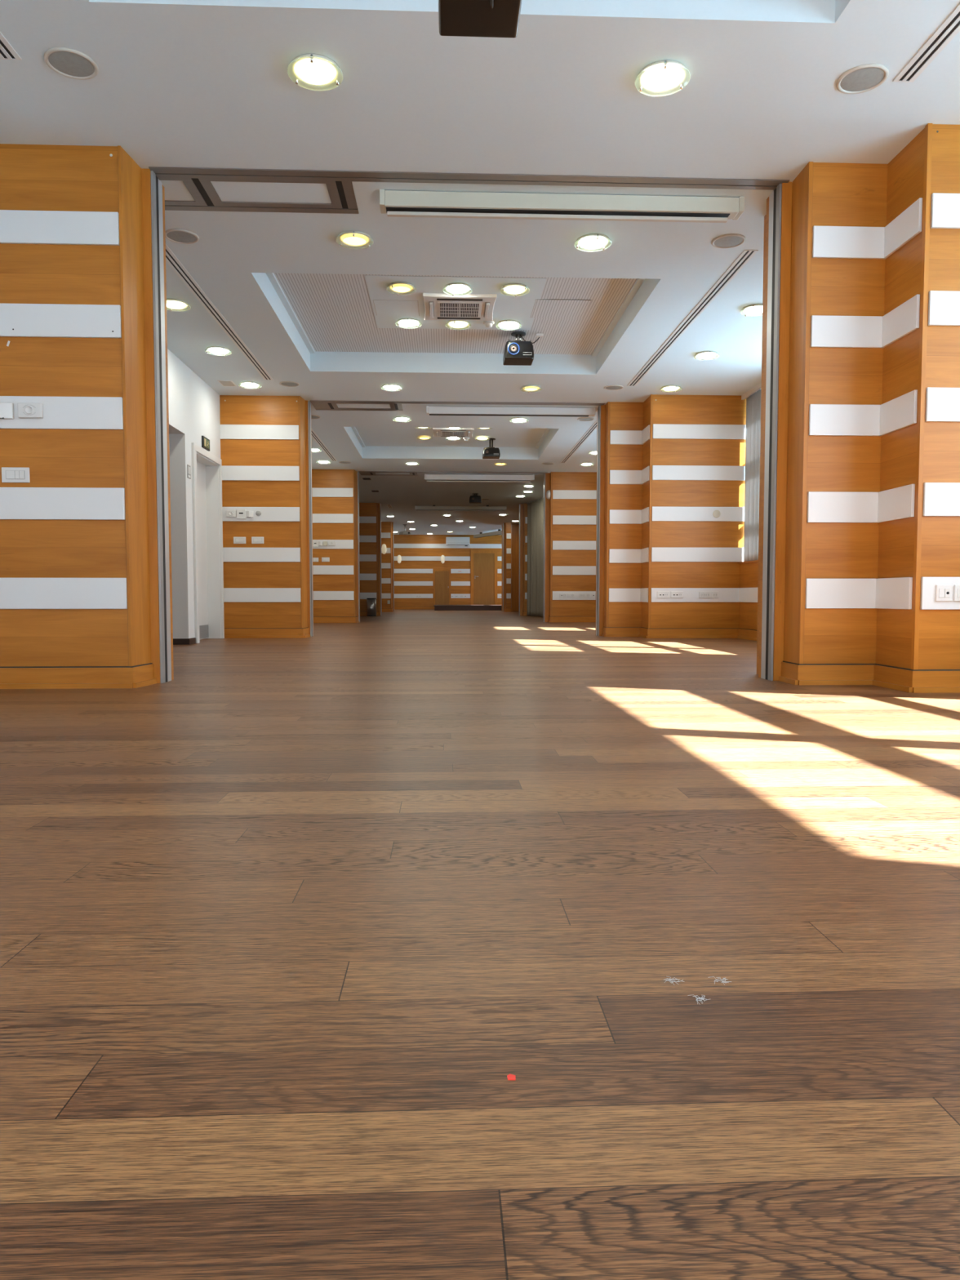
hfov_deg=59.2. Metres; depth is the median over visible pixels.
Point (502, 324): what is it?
diffuser
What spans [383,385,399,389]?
diffuser
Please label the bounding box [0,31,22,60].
ceiling vent
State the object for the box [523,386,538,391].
diffuser
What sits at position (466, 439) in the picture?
smoke detector
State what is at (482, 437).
recessed light
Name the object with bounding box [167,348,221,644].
wall
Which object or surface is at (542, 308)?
access hatch
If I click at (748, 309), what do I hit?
diffuser
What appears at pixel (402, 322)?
diffuser
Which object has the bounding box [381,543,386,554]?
wall sconce
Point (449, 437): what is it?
diffuser
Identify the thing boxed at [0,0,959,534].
ceiling
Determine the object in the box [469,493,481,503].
projector
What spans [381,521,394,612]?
wall
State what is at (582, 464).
recessed light
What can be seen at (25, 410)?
thermostat
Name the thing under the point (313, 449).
recessed light
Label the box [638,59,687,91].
recessed light
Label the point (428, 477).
case
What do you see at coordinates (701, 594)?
wall socket
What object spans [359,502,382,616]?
wall
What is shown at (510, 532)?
wall
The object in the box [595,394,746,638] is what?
wall
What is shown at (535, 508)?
curtain
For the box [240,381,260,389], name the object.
recessed light
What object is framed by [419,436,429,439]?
diffuser
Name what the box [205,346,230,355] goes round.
recessed light
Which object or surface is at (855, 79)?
grille
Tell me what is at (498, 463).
recessed light
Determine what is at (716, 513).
disc
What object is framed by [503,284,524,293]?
diffuser
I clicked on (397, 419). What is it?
diffuser
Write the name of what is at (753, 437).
curtain
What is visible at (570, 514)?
wall
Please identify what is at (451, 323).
diffuser
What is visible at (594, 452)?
recessed light
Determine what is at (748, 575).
wall
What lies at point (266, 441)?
wall
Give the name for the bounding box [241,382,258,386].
diffuser
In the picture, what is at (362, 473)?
track
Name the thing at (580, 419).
grille
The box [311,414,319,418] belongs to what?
ceiling speaker
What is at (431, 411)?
case
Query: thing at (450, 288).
diffuser
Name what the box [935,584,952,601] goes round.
wall socket
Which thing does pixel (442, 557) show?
wall sconce
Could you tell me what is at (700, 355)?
diffuser
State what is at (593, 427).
ceiling vent
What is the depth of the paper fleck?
0.84 m
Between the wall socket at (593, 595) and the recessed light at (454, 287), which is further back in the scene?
the wall socket at (593, 595)
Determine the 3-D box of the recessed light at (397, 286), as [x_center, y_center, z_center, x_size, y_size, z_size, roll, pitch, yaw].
[-0.631,-2.822,6.784,0.238,0.034,0.238,-2,4,-36]
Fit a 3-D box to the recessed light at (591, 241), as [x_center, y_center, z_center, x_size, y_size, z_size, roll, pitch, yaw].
[0.728,-2.556,5.440,0.238,0.034,0.238,0,3,5]
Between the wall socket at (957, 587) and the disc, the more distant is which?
the disc
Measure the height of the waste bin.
0.440 m
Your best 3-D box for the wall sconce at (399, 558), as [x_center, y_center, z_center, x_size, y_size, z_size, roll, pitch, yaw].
[-2.989,-2.995,31.294,0.151,0.320,0.160,0,3,-2]
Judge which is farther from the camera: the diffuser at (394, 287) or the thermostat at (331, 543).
the thermostat at (331, 543)
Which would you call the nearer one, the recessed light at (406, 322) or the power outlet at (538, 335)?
the recessed light at (406, 322)
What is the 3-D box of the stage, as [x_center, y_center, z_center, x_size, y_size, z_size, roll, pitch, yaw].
[0.234,-1.166,30.290,3.750,0.170,2.608,0,3,-2]
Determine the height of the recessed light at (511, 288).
0.034 m
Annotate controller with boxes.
[236,509,245,519]
[312,540,317,546]
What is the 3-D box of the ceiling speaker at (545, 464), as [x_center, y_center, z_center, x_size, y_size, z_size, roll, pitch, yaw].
[1.174,-3.039,14.574,0.212,0.010,0.212,0,3,-2]
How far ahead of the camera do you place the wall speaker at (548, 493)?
15.59 m
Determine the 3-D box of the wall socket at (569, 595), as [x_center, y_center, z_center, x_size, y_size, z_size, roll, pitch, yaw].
[1.685,-0.827,15.658,0.134,0.075,0.014,0,3,-2]
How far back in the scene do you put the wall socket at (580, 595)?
15.66 m
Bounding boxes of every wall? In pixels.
[0,143,173,688]
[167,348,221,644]
[219,395,313,638]
[311,469,359,622]
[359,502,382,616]
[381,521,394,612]
[393,534,502,608]
[501,522,519,612]
[519,503,527,615]
[542,471,596,622]
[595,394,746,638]
[737,382,761,640]
[756,123,959,693]
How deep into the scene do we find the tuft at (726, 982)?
1.05 m
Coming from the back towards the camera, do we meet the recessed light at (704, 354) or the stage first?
the stage
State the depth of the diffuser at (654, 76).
3.69 m
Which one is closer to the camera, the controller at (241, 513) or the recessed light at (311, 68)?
the recessed light at (311, 68)
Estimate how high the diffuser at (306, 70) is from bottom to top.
0.026 m
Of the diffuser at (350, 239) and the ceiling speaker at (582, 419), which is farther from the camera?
the ceiling speaker at (582, 419)
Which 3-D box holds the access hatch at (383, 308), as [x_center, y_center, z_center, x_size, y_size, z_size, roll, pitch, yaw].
[-0.719,-2.864,7.296,0.378,0.002,0.395,0,3,-2]
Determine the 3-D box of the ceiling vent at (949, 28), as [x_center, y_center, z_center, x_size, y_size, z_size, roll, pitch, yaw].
[1.954,-2.394,2.009,0.092,0.005,3.503,0,3,-2]
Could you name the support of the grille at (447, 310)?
attached to the air cassette at (471, 307)
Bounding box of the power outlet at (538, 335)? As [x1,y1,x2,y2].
[536,333,543,337]
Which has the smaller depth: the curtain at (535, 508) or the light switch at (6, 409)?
the light switch at (6, 409)
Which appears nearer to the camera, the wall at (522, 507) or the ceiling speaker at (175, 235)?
the ceiling speaker at (175, 235)
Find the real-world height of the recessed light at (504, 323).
0.034 m
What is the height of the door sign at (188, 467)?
0.130 m
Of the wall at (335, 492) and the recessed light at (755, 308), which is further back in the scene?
the wall at (335, 492)
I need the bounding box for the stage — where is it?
[434,604,502,610]
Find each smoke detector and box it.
[462,437,469,441]
[483,320,494,328]
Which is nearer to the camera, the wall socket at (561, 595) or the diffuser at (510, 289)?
the diffuser at (510, 289)
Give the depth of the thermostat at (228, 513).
9.66 m
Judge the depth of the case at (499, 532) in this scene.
29.50 m
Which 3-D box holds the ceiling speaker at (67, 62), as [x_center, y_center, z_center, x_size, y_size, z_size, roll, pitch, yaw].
[-1.757,-2.475,3.633,0.212,0.010,0.212,0,3,-2]
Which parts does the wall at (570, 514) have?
corner trim, baseboard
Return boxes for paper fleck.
[506,1073,515,1079]
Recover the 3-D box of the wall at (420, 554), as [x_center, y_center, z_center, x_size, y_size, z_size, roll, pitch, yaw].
[-0.827,-2.532,31.538,6.560,2.770,0.132,0,3,-2]
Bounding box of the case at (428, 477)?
[424,474,534,482]
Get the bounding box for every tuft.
[664,976,684,984]
[687,994,708,1004]
[707,976,730,984]
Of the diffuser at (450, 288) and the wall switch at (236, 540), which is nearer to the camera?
the diffuser at (450, 288)
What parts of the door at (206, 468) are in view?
kick plate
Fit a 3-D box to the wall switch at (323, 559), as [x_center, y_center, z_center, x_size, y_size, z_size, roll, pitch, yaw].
[-2.799,-1.458,15.316,0.140,0.078,0.014,0,3,-2]
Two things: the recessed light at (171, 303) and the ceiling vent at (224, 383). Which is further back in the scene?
the ceiling vent at (224, 383)
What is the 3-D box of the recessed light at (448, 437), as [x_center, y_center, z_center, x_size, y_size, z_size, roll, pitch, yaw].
[-0.421,-3.153,13.209,0.238,0.034,0.238,2,4,39]
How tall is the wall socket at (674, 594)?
0.076 m
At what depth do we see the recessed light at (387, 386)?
9.17 m
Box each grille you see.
[48,51,94,76]
[166,231,196,242]
[280,382,297,386]
[439,303,479,317]
[441,431,464,436]
[578,417,592,420]
[605,386,622,389]
[714,235,742,247]
[840,67,884,91]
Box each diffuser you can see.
[166,300,186,308]
[208,347,227,353]
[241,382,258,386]
[294,58,335,83]
[340,233,368,245]
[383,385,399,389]
[390,284,412,292]
[395,417,408,421]
[399,320,417,326]
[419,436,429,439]
[446,284,468,293]
[447,436,458,439]
[448,320,467,327]
[499,321,518,328]
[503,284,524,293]
[512,418,525,422]
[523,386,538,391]
[579,235,606,248]
[642,64,683,88]
[662,386,679,391]
[697,352,716,358]
[744,306,762,313]
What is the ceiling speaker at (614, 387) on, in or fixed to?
attached to the ceiling
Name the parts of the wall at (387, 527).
baseboard, corner trim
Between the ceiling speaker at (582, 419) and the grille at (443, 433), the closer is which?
the ceiling speaker at (582, 419)
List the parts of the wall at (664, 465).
corner trim, corner trim, baseboard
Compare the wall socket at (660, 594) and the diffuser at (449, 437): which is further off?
the diffuser at (449, 437)
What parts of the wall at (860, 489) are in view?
corner trim, baseboard, corner trim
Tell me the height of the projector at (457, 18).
0.570 m
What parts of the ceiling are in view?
recess panel, recess plate, recess panel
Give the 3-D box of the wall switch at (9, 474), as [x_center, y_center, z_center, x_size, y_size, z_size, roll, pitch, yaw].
[-2.397,-0.852,4.359,0.140,0.078,0.014,0,3,-2]
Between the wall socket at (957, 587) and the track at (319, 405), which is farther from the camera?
the track at (319, 405)
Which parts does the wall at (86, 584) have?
baseboard, corner trim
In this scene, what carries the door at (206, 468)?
in the wall at (193, 406)
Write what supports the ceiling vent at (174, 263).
in the ceiling
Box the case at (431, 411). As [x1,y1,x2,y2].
[426,405,595,417]
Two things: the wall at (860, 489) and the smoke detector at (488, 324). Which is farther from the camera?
the smoke detector at (488, 324)
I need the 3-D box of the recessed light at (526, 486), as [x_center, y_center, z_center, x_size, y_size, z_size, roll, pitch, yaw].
[1.006,-3.176,17.466,0.238,0.034,0.238,1,3,13]
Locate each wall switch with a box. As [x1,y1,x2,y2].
[1,466,30,482]
[233,537,245,543]
[251,537,263,543]
[312,557,318,561]
[321,557,329,561]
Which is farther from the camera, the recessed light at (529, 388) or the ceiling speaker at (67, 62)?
the recessed light at (529, 388)
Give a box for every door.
[191,442,224,643]
[433,569,450,604]
[471,550,497,604]
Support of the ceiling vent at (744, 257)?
in the ceiling
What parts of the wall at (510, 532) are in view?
corner trim, baseboard, door panel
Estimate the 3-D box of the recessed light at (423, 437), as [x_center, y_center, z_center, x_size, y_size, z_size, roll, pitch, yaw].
[-0.870,-3.152,13.191,0.238,0.034,0.238,-2,3,-28]
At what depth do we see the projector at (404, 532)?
26.90 m
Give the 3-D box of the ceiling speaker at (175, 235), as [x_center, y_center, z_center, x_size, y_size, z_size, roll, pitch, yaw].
[-1.899,-2.565,5.376,0.212,0.010,0.212,0,3,-2]
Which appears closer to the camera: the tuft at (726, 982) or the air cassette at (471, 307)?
the tuft at (726, 982)
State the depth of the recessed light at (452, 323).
7.66 m
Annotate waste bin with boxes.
[366,598,376,616]
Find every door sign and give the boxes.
[186,464,191,479]
[457,570,467,573]
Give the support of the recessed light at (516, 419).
in the ceiling
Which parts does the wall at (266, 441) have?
baseboard, corner trim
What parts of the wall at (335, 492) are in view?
baseboard, corner trim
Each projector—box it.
[399,524,410,534]
[438,0,521,37]
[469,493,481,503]
[482,438,500,458]
[502,331,543,365]
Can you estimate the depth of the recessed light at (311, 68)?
3.65 m
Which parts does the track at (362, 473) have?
stacking frame, rail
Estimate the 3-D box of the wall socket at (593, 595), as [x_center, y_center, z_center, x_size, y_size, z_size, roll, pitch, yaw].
[2.107,-0.828,15.676,0.080,0.075,0.013,0,3,-2]
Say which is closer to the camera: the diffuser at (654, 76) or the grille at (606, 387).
the diffuser at (654, 76)
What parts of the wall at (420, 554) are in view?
baseboard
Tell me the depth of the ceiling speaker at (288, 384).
9.09 m
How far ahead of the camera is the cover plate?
15.26 m
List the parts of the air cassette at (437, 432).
intake frame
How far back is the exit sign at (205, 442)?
8.99 m
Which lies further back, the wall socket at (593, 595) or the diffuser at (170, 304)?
the wall socket at (593, 595)
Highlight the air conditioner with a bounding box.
[445,537,470,546]
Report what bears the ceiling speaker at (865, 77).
attached to the ceiling
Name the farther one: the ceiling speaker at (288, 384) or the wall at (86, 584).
the ceiling speaker at (288, 384)
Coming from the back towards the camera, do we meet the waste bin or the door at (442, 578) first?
the door at (442, 578)
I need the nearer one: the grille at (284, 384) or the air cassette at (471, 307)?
the air cassette at (471, 307)
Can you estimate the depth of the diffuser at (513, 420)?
10.88 m
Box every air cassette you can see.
[422,293,497,320]
[432,427,474,437]
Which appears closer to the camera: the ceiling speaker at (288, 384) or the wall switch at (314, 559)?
the ceiling speaker at (288, 384)
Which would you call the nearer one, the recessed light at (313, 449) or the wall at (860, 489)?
the wall at (860, 489)
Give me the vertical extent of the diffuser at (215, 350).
0.026 m
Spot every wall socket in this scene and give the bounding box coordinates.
[559,593,566,597]
[567,593,574,597]
[578,593,585,597]
[591,593,595,597]
[657,591,669,598]
[671,591,683,598]
[698,591,711,598]
[711,591,718,598]
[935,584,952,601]
[953,584,959,601]
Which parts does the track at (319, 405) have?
stacking frame, rail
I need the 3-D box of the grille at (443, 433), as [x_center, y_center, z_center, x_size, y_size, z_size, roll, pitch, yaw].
[-0.406,-3.110,12.771,0.336,0.005,0.330,0,3,-2]
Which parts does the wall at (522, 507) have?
corner trim, wood panel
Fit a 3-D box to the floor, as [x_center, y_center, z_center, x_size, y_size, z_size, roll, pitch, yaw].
[-1.341,-0.257,14.301,8.500,0.001,34.771,0,3,-2]
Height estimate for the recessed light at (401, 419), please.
0.034 m
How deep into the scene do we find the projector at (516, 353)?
7.90 m
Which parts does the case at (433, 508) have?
casing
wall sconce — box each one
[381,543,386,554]
[397,555,401,563]
[440,555,444,563]
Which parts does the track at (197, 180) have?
stacking frame, rail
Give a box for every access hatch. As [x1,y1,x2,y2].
[373,299,419,315]
[530,299,591,318]
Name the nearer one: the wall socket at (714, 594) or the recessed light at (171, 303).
the recessed light at (171, 303)
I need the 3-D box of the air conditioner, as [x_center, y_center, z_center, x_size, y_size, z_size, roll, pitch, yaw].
[-0.821,-3.648,31.335,0.880,0.330,0.223,0,3,-2]
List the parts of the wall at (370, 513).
baseboard, corner trim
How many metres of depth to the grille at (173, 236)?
5.37 m
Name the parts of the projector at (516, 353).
ceiling plate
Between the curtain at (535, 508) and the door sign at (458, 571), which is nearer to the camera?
the curtain at (535, 508)
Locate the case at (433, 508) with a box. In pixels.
[414,505,506,511]
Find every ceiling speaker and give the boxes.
[44,47,98,79]
[164,228,199,244]
[279,381,299,386]
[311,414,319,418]
[338,461,351,463]
[542,462,554,465]
[577,417,594,421]
[604,384,623,390]
[711,233,745,248]
[835,63,888,93]
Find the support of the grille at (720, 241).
attached to the ceiling speaker at (731, 240)
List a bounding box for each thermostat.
[17,402,43,418]
[226,510,235,516]
[328,541,335,545]
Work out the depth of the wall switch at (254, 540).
9.71 m
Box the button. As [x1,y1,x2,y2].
[255,511,261,515]
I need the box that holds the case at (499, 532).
[473,528,502,537]
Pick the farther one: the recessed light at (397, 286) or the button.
the button
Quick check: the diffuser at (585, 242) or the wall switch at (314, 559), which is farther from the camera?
the wall switch at (314, 559)
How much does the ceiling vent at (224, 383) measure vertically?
0.008 m
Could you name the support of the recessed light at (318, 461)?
in the ceiling
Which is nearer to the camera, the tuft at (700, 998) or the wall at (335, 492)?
the tuft at (700, 998)
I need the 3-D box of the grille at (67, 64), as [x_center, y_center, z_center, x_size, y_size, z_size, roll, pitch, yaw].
[-1.757,-2.474,3.633,0.182,0.005,0.182,0,3,-2]
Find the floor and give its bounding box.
[0,608,959,1279]
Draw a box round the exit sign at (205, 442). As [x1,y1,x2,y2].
[201,435,209,451]
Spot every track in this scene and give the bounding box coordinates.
[148,166,789,213]
[309,400,604,410]
[358,471,547,475]
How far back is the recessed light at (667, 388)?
9.22 m
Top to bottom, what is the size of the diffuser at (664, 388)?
0.026 m
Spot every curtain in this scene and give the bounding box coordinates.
[526,497,543,617]
[743,388,761,561]
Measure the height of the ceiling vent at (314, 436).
0.005 m
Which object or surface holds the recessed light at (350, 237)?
in the ceiling
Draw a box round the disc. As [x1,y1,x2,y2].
[712,510,720,517]
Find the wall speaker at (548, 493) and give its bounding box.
[546,489,550,499]
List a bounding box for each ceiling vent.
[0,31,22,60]
[165,244,273,380]
[217,380,236,386]
[311,429,337,461]
[560,420,596,462]
[626,249,758,386]
[893,4,959,82]
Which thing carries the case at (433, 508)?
attached to the ceiling
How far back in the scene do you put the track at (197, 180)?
4.66 m
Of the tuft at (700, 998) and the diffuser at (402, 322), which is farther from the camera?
the diffuser at (402, 322)
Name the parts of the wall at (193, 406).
baseboard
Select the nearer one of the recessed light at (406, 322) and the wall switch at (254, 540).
the recessed light at (406, 322)
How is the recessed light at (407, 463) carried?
in the ceiling
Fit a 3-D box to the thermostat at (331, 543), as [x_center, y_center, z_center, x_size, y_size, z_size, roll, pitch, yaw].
[-2.680,-1.749,15.280,0.115,0.085,0.034,0,3,-2]
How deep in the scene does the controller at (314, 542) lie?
15.27 m
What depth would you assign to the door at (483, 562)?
31.54 m
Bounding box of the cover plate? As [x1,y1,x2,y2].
[323,541,327,546]
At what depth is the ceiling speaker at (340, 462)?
14.41 m
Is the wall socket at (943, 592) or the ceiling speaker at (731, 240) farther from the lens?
the ceiling speaker at (731, 240)
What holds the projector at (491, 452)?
hanging from the ceiling
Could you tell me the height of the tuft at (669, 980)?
0.002 m
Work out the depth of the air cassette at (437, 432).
12.63 m
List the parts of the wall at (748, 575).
baseboard, sill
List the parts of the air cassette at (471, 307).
intake frame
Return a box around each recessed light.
[166,297,188,311]
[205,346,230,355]
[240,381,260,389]
[290,53,340,85]
[311,448,320,452]
[317,460,329,463]
[337,230,371,247]
[382,383,401,391]
[387,281,414,295]
[394,416,410,422]
[396,317,420,327]
[405,462,417,466]
[417,435,431,440]
[444,282,471,295]
[446,320,470,329]
[446,436,460,440]
[475,435,488,440]
[494,462,506,466]
[497,320,519,329]
[502,283,528,297]
[511,417,527,422]
[521,384,541,392]
[523,484,533,487]
[576,233,609,249]
[580,462,592,466]
[589,450,596,455]
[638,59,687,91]
[661,385,680,392]
[695,351,718,359]
[742,303,762,316]

